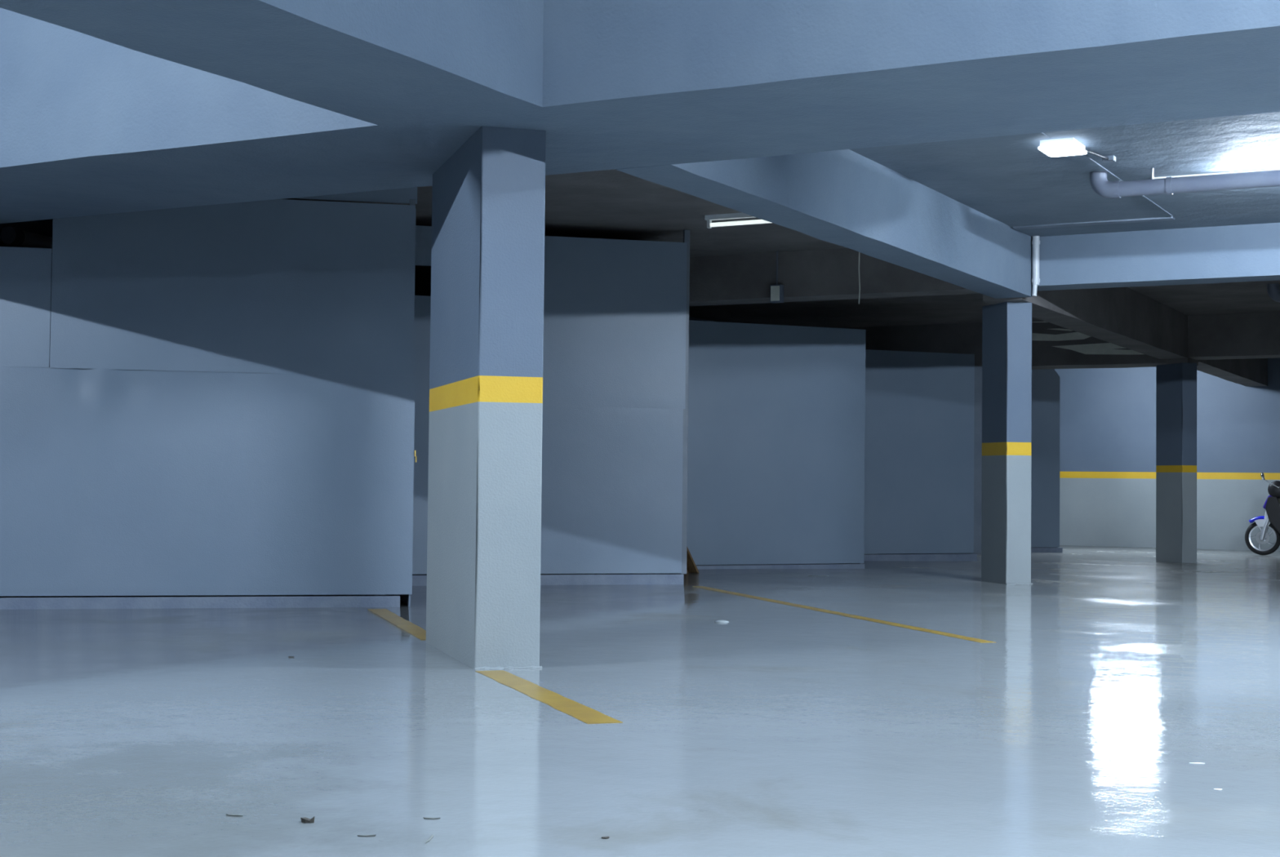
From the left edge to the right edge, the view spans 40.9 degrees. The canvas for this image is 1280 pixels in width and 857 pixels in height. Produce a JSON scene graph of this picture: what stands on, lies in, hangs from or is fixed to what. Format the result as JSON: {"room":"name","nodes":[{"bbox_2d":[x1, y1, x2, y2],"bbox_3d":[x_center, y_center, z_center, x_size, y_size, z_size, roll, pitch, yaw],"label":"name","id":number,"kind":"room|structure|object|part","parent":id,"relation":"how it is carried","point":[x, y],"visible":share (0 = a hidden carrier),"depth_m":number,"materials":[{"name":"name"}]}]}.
{"room":"parking garage","nodes":[
{"label":"parking garage","id":0,"kind":"room"},
{"bbox_2d":[0,218,713,367],"bbox_3d":[-4.529,-0.753,16.090,0.204,5.000,42.000,0,-2,28],"label":"wall","id":1,"kind":"structure","parent":0,"point":[43,227],"depth_m":14.84,"materials":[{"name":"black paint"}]},
{"bbox_2d":[0,545,1279,856],"bbox_3d":[6.324,1.578,10.174,24.500,0.395,42.000,0,-2,28],"label":"floor","id":2,"kind":"structure","parent":0,"point":[774,730],"depth_m":7.10,"materials":[{"name":"grey concrete"}]},
{"bbox_2d":[0,186,417,609],"bbox_3d":[-4.323,-0.327,14.108,4.714,3.490,2.492,1,-2,-13],"label":"wall","id":3,"kind":"structure","parent":2,"relation":"on","point":[224,404],"depth_m":13.11,"materials":[{"name":"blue paint"}]},
{"bbox_3d":[-5.378,-0.921,12.647,1.962,0.894,0.007,1,-2,-13],"label":"sheet panel","id":4,"kind":"part","parent":3,"relation":"part of","materials":[{"name":"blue paint"}]},
{"bbox_3d":[-4.061,0.402,12.913,4.692,1.710,0.028,1,-2,-13],"label":"sheet panel","id":5,"kind":"part","parent":3,"relation":"part of","materials":[{"name":"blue paint"}]},
{"bbox_3d":[-3.094,-1.104,13.169,2.709,1.347,0.009,1,-2,-13],"label":"sheet panel","id":6,"kind":"part","parent":3,"relation":"part of","materials":[{"name":"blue paint"}]},
{"bbox_3d":[-3.082,-1.939,13.216,2.724,0.295,0.006,1,-2,-13],"label":"sheet panel","id":7,"kind":"part","parent":3,"relation":"part of","materials":[{"name":"blue paint"}]},
{"bbox_3d":[-2.059,-0.125,14.666,0.012,3.150,2.450,1,-2,-13],"label":"panel","id":8,"kind":"part","parent":3,"relation":"part of","materials":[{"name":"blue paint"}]},
{"bbox_3d":[-1.811,-0.255,13.472,0.045,3.100,0.040,1,-2,-13],"label":"frame post","id":9,"kind":"part","parent":3,"relation":"part of","materials":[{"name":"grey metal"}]},
{"bbox_2d":[225,813,243,816],"bbox_3d":[-1.197,1.141,5.063,0.060,0.004,0.008,0,-2,11],"label":"scrap","id":10,"kind":"object","parent":2,"relation":"on","point":[230,815],"visible":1,"depth_m":5.06,"materials":[{"name":"grey"}]},
{"bbox_2d":[300,816,315,822],"bbox_3d":[-0.964,1.134,4.980,0.038,0.019,0.029,1,-2,-24],"label":"scrap","id":11,"kind":"object","parent":2,"relation":"on","point":[304,820],"visible":1,"depth_m":4.97,"materials":[{"name":"grey plant"}]},
{"bbox_2d":[357,834,376,836],"bbox_3d":[-0.764,1.137,4.792,0.054,0.005,0.013,1,-2,3],"label":"scrap","id":12,"kind":"object","parent":2,"relation":"on","point":[374,835],"visible":1,"depth_m":4.79,"materials":[{"name":"grey"}]},
{"bbox_2d":[367,608,426,639],"bbox_3d":[-1.655,1.349,11.909,0.142,0.002,2.567,1,-2,-16],"label":"floor marking","id":13,"kind":"object","parent":2,"relation":"on","point":[393,618],"visible":0.88,"depth_m":11.86,"materials":[{"name":"yellow paint"}]},
{"bbox_2d":[425,834,433,843],"bbox_3d":[-0.583,1.138,4.755,0.007,0.005,0.112,1,-2,3],"label":"scrap","id":14,"kind":"object","parent":2,"relation":"on","point":[432,835],"visible":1,"depth_m":4.75,"materials":[{"name":"grey"}]},
{"bbox_2d":[422,817,439,819],"bbox_3d":[-0.612,1.146,5.046,0.051,0.005,0.011,1,-2,-12],"label":"scrap","id":15,"kind":"object","parent":2,"relation":"on","point":[425,818],"visible":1,"depth_m":5.04,"materials":[{"name":"grey"}]},
{"bbox_2d":[426,126,546,669],"bbox_3d":[-0.906,-0.142,9.857,0.363,2.889,1.549,1,-2,-17],"label":"pillar","id":16,"kind":"structure","parent":2,"relation":"on","point":[485,480],"depth_m":9.17,"materials":[{"name":"grey paint"}]},
{"bbox_2d":[475,670,622,724],"bbox_3d":[-0.464,1.242,8.026,0.157,0.002,2.002,1,-2,-19],"label":"floor marking","id":17,"kind":"object","parent":2,"relation":"on","point":[588,715],"visible":1,"depth_m":7.85,"materials":[{"name":"yellow paint"}]},
{"bbox_2d":[412,225,689,586],"bbox_3d":[-0.523,-0.194,17.348,2.269,3.505,4.190,0,-2,28],"label":"wall","id":18,"kind":"structure","parent":2,"relation":"on","point":[615,420],"depth_m":16.58,"materials":[{"name":"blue paint"}]},
{"bbox_3d":[-2.189,-0.748,16.101,0.545,1.011,0.005,1,-2,-15],"label":"sheet panel","id":19,"kind":"part","parent":18,"relation":"part of","materials":[{"name":"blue paint"}]},
{"bbox_3d":[-2.179,-1.725,16.132,0.545,0.375,0.004,1,-2,-15],"label":"sheet panel","id":20,"kind":"part","parent":18,"relation":"part of","materials":[{"name":"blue paint"}]},
{"bbox_3d":[-1.027,0.581,16.375,2.182,1.608,2.035,0,-2,28],"label":"sheet panel","id":21,"kind":"part","parent":18,"relation":"part of","materials":[{"name":"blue paint"}]},
{"bbox_3d":[-0.733,-1.029,16.492,2.450,1.633,0.016,1,-2,-15],"label":"sheet panel","id":22,"kind":"part","parent":18,"relation":"part of","materials":[{"name":"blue paint"}]},
{"bbox_3d":[0.051,-0.084,18.207,0.012,3.330,2.900,1,-2,-15],"label":"panel","id":23,"kind":"part","parent":18,"relation":"part of","materials":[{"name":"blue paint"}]},
{"bbox_3d":[0.442,-0.266,16.817,0.058,3.375,0.040,1,-2,-15],"label":"frame post","id":24,"kind":"part","parent":18,"relation":"part of","materials":[{"name":"grey paint"}]},
{"bbox_2d":[686,547,699,573],"bbox_3d":[0.347,1.060,18.889,0.621,1.050,0.137,1,-2,-3],"label":"wood board","id":25,"kind":"object","parent":2,"relation":"on","point":[691,565],"visible":0.2,"depth_m":18.87,"materials":[{"name":"brown wood"}]},
{"bbox_2d":[714,619,728,622],"bbox_3d":[0.586,1.375,12.264,0.110,0.017,0.110,0,-2,28],"label":"scrap","id":26,"kind":"object","parent":2,"relation":"on","point":[718,620],"visible":1,"depth_m":12.23,"materials":[{"name":"grey"}]},
{"bbox_2d":[687,320,866,569],"bbox_3d":[1.603,0.252,20.636,2.017,2.900,4.000,0,-2,28],"label":"wall","id":27,"kind":"structure","parent":2,"relation":"on","point":[776,413],"depth_m":20.07,"materials":[{"name":"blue paint"}]},
{"bbox_3d":[1.269,0.779,19.919,1.912,1.596,2.445,0,-2,28],"label":"sheet panel","id":28,"kind":"part","parent":27,"relation":"part of","materials":[{"name":"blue paint"}]},
{"bbox_3d":[1.286,-0.619,19.957,3.100,1.208,0.008,1,-2,-24],"label":"sheet panel","id":29,"kind":"part","parent":27,"relation":"part of","materials":[{"name":"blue paint"}]},
{"bbox_3d":[2.165,0.301,21.724,0.012,2.860,2.500,1,-2,-24],"label":"panel","id":30,"kind":"part","parent":27,"relation":"part of","materials":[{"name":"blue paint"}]},
{"bbox_2d":[693,586,995,642],"bbox_3d":[1.382,1.435,13.662,0.112,0.002,5.794,1,-2,-17],"label":"floor marking","id":31,"kind":"object","parent":2,"relation":"on","point":[944,633],"visible":1,"depth_m":12.86,"materials":[{"name":"yellow paint"}]},
{"bbox_2d":[863,349,982,561],"bbox_3d":[3.704,0.420,24.256,2.110,2.930,3.866,0,-2,28],"label":"wall","id":32,"kind":"structure","parent":2,"relation":"on","point":[923,431],"depth_m":23.71,"materials":[{"name":"blue paint"}]},
{"bbox_3d":[4.172,0.466,25.244,0.012,2.890,2.600,1,-2,-22],"label":"panel","id":33,"kind":"part","parent":32,"relation":"part of","materials":[{"name":"paint"}]},
{"bbox_3d":[4.732,0.435,24.063,0.133,2.630,0.040,1,-2,-22],"label":"frame post","id":34,"kind":"part","parent":32,"relation":"part of","materials":[{"name":"grey metal"}]},
{"bbox_2d":[981,302,1032,584],"bbox_3d":[3.775,0.157,17.632,0.297,2.869,0.548,1,-2,-17],"label":"pillar","id":35,"kind":"structure","parent":2,"relation":"on","point":[1006,326],"depth_m":17.42,"materials":[{"name":"grey paint"}]},
{"bbox_2d":[1005,368,1062,552],"bbox_3d":[5.432,0.542,29.227,2.800,3.120,2.042,1,-2,-17],"label":"wall","id":36,"kind":"structure","parent":2,"relation":"on","point":[1046,383],"depth_m":28.57,"materials":[{"name":"blue paint"}]},
{"bbox_3d":[5.692,1.156,28.234,2.748,1.597,0.011,1,-2,-17],"label":"sheet panel","id":37,"kind":"part","parent":36,"relation":"part of","materials":[{"name":"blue paint"}]},
{"bbox_3d":[6.699,0.660,29.628,0.012,2.915,2.000,1,-2,-17],"label":"panel","id":38,"kind":"part","parent":36,"relation":"part of","materials":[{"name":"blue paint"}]},
{"bbox_3d":[5.707,-0.342,28.276,2.744,1.407,0.009,1,-2,-17],"label":"sheet panel","id":39,"kind":"part","parent":36,"relation":"part of","materials":[{"name":"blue paint"}]},
{"bbox_2d":[1155,362,1198,563],"bbox_3d":[7.874,0.511,25.154,0.261,2.908,0.678,1,-2,-17],"label":"pillar","id":40,"kind":"structure","parent":2,"relation":"on","point":[1175,383],"depth_m":24.96,"materials":[{"name":"grey paint"}]},
{"bbox_2d":[1189,762,1204,764],"bbox_3d":[2.017,1.211,6.210,0.056,0.004,0.020,1,-2,-7],"label":"paint fleck","id":41,"kind":"object","parent":2,"relation":"on","point":[1189,762],"visible":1,"depth_m":6.21,"materials":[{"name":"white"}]},
{"bbox_2d":[1244,472,1279,555],"bbox_3d":[11.034,1.306,28.438,1.924,1.630,0.933,0,-2,28],"label":"motorbike","id":42,"kind":"object","parent":2,"relation":"on","point":[1271,520],"visible":1,"depth_m":28.62,"materials":[{"name":"black rubber"}]},
{"bbox_2d":[1260,472,1265,479],"bbox_3d":[10.337,0.792,28.468,0.062,0.126,0.129,0,-2,28],"label":"mirror","id":43,"kind":"object","parent":42,"relation":"attached to","point":[1262,473],"depth_m":28.43,"materials":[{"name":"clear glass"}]},
{"bbox_3d":[10.483,1.528,28.630,0.259,0.672,0.066,0,-2,28],"label":"fork leg","id":44,"kind":"part","parent":42,"relation":"part of","materials":[{"name":"grey metal"}]},
{"bbox_2d":[284,111,1279,328],"bbox_3d":[10.669,-1.931,18.303,24.900,0.250,24.200,0,-2,28],"label":"ceiling","id":45,"kind":"structure","parent":0,"point":[1007,180],"depth_m":15.14,"materials":[{"name":"grey paint"}]},
{"bbox_2d":[704,212,771,228],"bbox_3d":[1.164,-1.931,15.686,1.250,0.130,0.064,0,-2,28],"label":"lamp","id":46,"kind":"object","parent":45,"relation":"attached to","point":[708,218],"visible":0.47,"depth_m":15.84,"materials":[{"name":"white plastic"}]},
{"bbox_2d":[615,149,1032,298],"bbox_3d":[1.889,-1.736,13.751,0.382,0.605,7.890,0,-2,28],"label":"ceiling beam","id":47,"kind":"structure","parent":45,"relation":"attached to","point":[846,198],"depth_m":13.19,"materials":[{"name":"blue paint"}]},
{"bbox_2d":[688,248,980,306],"bbox_3d":[0.787,-1.638,19.081,6.350,0.494,0.468,0,-2,28],"label":"ceiling beam","id":48,"kind":"structure","parent":45,"relation":"attached to","point":[828,274],"depth_m":18.32,"materials":[{"name":"concrete"}]},
{"bbox_2d":[769,251,783,302],"bbox_3d":[1.468,-1.625,18.394,0.130,0.550,0.095,0,-2,28],"label":"box","id":49,"kind":"object","parent":48,"relation":"attached to","point":[776,291],"visible":1,"depth_m":18.36,"materials":[{"name":"blue paint"}]},
{"bbox_3d":[1.446,-1.446,18.351,0.100,0.160,0.010,0,-2,28],"label":"box lid","id":50,"kind":"part","parent":49,"relation":"part of","materials":[{"name":"paint"}]},
{"bbox_2d":[858,252,860,304],"bbox_3d":[2.251,-1.596,17.589,0.024,0.640,0.014,0,-2,28],"label":"hanging cable","id":51,"kind":"object","parent":45,"relation":"hanging from","point":[859,252],"visible":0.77,"depth_m":17.58,"materials":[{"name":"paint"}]},
{"bbox_2d":[844,320,1198,369],"bbox_3d":[5.139,-1.262,26.758,6.750,0.684,0.808,0,-2,28],"label":"ceiling beam","id":52,"kind":"structure","parent":45,"relation":"attached to","point":[962,338],"depth_m":26.29,"materials":[{"name":"concrete"}]},
{"bbox_2d":[1049,328,1071,331],"bbox_3d":[6.313,-1.477,25.672,0.462,0.046,0.006,0,-2,28],"label":"plaster patch","id":53,"kind":"object","parent":52,"relation":"attached to","point":[1060,329],"visible":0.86,"depth_m":25.66,"materials":[{"name":"grey paint"}]},
{"bbox_2d":[1031,332,1091,341],"bbox_3d":[6.513,-1.382,25.561,1.350,0.136,0.006,0,-2,28],"label":"plaster patch","id":54,"kind":"object","parent":52,"relation":"attached to","point":[1074,335],"visible":0.63,"depth_m":25.68,"materials":[{"name":"grey paint"}]},
{"bbox_2d":[1031,235,1039,296],"bbox_3d":[3.940,-1.616,17.074,0.084,0.596,0.084,0,-2,28],"label":"downpipe","id":55,"kind":"object","parent":45,"relation":"attached to","point":[1035,280],"visible":1,"depth_m":17.05,"materials":[{"name":"white plastic"}]},
{"bbox_2d":[1038,137,1087,156],"bbox_3d":[3.063,-2.038,12.427,0.280,0.058,0.390,0,-2,28],"label":"lamp","id":56,"kind":"object","parent":45,"relation":"attached to","point":[1064,147],"visible":1,"depth_m":12.33,"materials":[{"name":"white plastic"}]},
{"bbox_2d":[1038,143,1087,156],"bbox_3d":[3.063,-2.015,12.426,0.280,0.013,0.390,0,-2,28],"label":"diffuser","id":57,"kind":"object","parent":56,"relation":"attached to","point":[1050,149],"depth_m":12.38,"materials":[{"name":"white plastic"}]},
{"bbox_2d":[982,287,1187,359],"bbox_3d":[5.699,-1.460,21.092,0.406,0.625,8.660,0,-2,28],"label":"ceiling beam","id":58,"kind":"structure","parent":45,"relation":"attached to","point":[1126,317],"depth_m":21.10,"materials":[{"name":"concrete"}]},
{"bbox_2d":[1052,342,1142,355],"bbox_3d":[6.928,-1.179,25.330,1.715,0.196,0.006,0,-2,28],"label":"plaster patch","id":59,"kind":"object","parent":58,"relation":"attached to","point":[1104,348],"visible":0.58,"depth_m":25.39,"materials":[{"name":"grey paint"}]},
{"bbox_2d":[1013,216,1174,230],"bbox_3d":[4.256,-1.931,16.138,1.490,0.018,0.120,0,-2,28],"label":"pipe","id":60,"kind":"object","parent":45,"relation":"attached to","point":[1170,218],"visible":1,"depth_m":16.11,"materials":[{"name":"grey metal"}]},
{"bbox_2d":[1084,149,1115,162],"bbox_3d":[3.420,-2.033,12.734,0.095,0.040,0.478,-1,-2,33],"label":"junction box","id":61,"kind":"object","parent":45,"relation":"attached to","point":[1110,158],"visible":0.94,"depth_m":12.85,"materials":[{"name":"grey metal"}]},
{"bbox_2d":[1084,154,1173,216],"bbox_3d":[4.039,-1.996,14.139,0.010,0.018,3.510,0,-2,28],"label":"conduit","id":62,"kind":"object","parent":45,"relation":"attached to","point":[1084,154],"visible":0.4,"depth_m":13.68,"materials":[{"name":"grey paint"}]},
{"bbox_2d":[1036,222,1279,291],"bbox_3d":[11.755,-1.705,13.191,17.750,0.494,0.469,0,-2,28],"label":"ceiling beam","id":63,"kind":"structure","parent":45,"relation":"attached to","point":[1244,252],"depth_m":16.56,"materials":[{"name":"blue paint"}]},
{"bbox_2d":[1089,168,1279,198],"bbox_3d":[10.739,-1.962,9.748,16.280,0.213,0.136,0,-2,28],"label":"drain pipe","id":64,"kind":"object","parent":45,"relation":"hanging from","point":[1100,184],"visible":1,"depth_m":13.22,"materials":[{"name":"grey paint"}]},
{"bbox_2d":[1154,168,1279,178],"bbox_3d":[5.002,-1.955,13.289,2.020,0.130,0.097,0,-2,28],"label":"conduit","id":65,"kind":"object","parent":45,"relation":"attached to","point":[1273,169],"visible":0.02,"depth_m":13.51,"materials":[{"name":"white"}]},
{"bbox_2d":[1196,358,1267,386],"bbox_3d":[9.734,-1.189,28.518,0.387,0.624,6.650,0,-2,28],"label":"ceiling beam","id":66,"kind":"structure","parent":45,"relation":"attached to","point":[1249,371],"depth_m":29.02,"materials":[{"name":"concrete"}]},
{"bbox_2d":[1187,312,1279,359],"bbox_3d":[15.896,-1.369,20.898,17.750,0.604,0.657,0,-2,28],"label":"ceiling beam","id":67,"kind":"structure","parent":45,"relation":"attached to","point":[1240,335],"depth_m":24.52,"materials":[{"name":"concrete"}]},
{"bbox_2d":[1266,284,1279,302],"bbox_3d":[14.768,-1.686,17.114,16.154,0.227,0.154,0,-2,28],"label":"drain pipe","id":68,"kind":"object","parent":45,"relation":"hanging from","point":[1273,290],"visible":1,"depth_m":20.83,"materials":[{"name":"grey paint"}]},
{"bbox_2d":[1053,358,1279,551],"bbox_3d":[16.329,-0.142,28.824,24.900,5.000,0.204,0,-2,28],"label":"wall","id":69,"kind":"structure","parent":0,"point":[1108,415],"depth_m":32.34,"materials":[{"name":"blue paint"}]},
{"bbox_3d":[0.259,-3.857,-1.060,24.900,0.250,16.530,0,-2,28],"label":"ceiling","id":70,"kind":"structure","parent":0,"visible":0},
{"bbox_2d":[0,0,543,124],"bbox_3d":[-4.795,-2.786,1.729,1.034,1.825,16.330,0,-2,28],"label":"ceiling beam","id":71,"kind":"structure","parent":70,"relation":"attached to","point":[377,62],"depth_m":7.76,"materials":[{"name":"blue paint"}]},
{"bbox_2d":[0,0,1279,223],"bbox_3d":[4.553,-2.579,6.922,24.500,1.924,1.678,0,-2,28],"label":"ceiling beam","id":72,"kind":"structure","parent":70,"relation":"attached to","point":[90,126],"depth_m":8.65,"materials":[{"name":"blue paint"}]}
]}

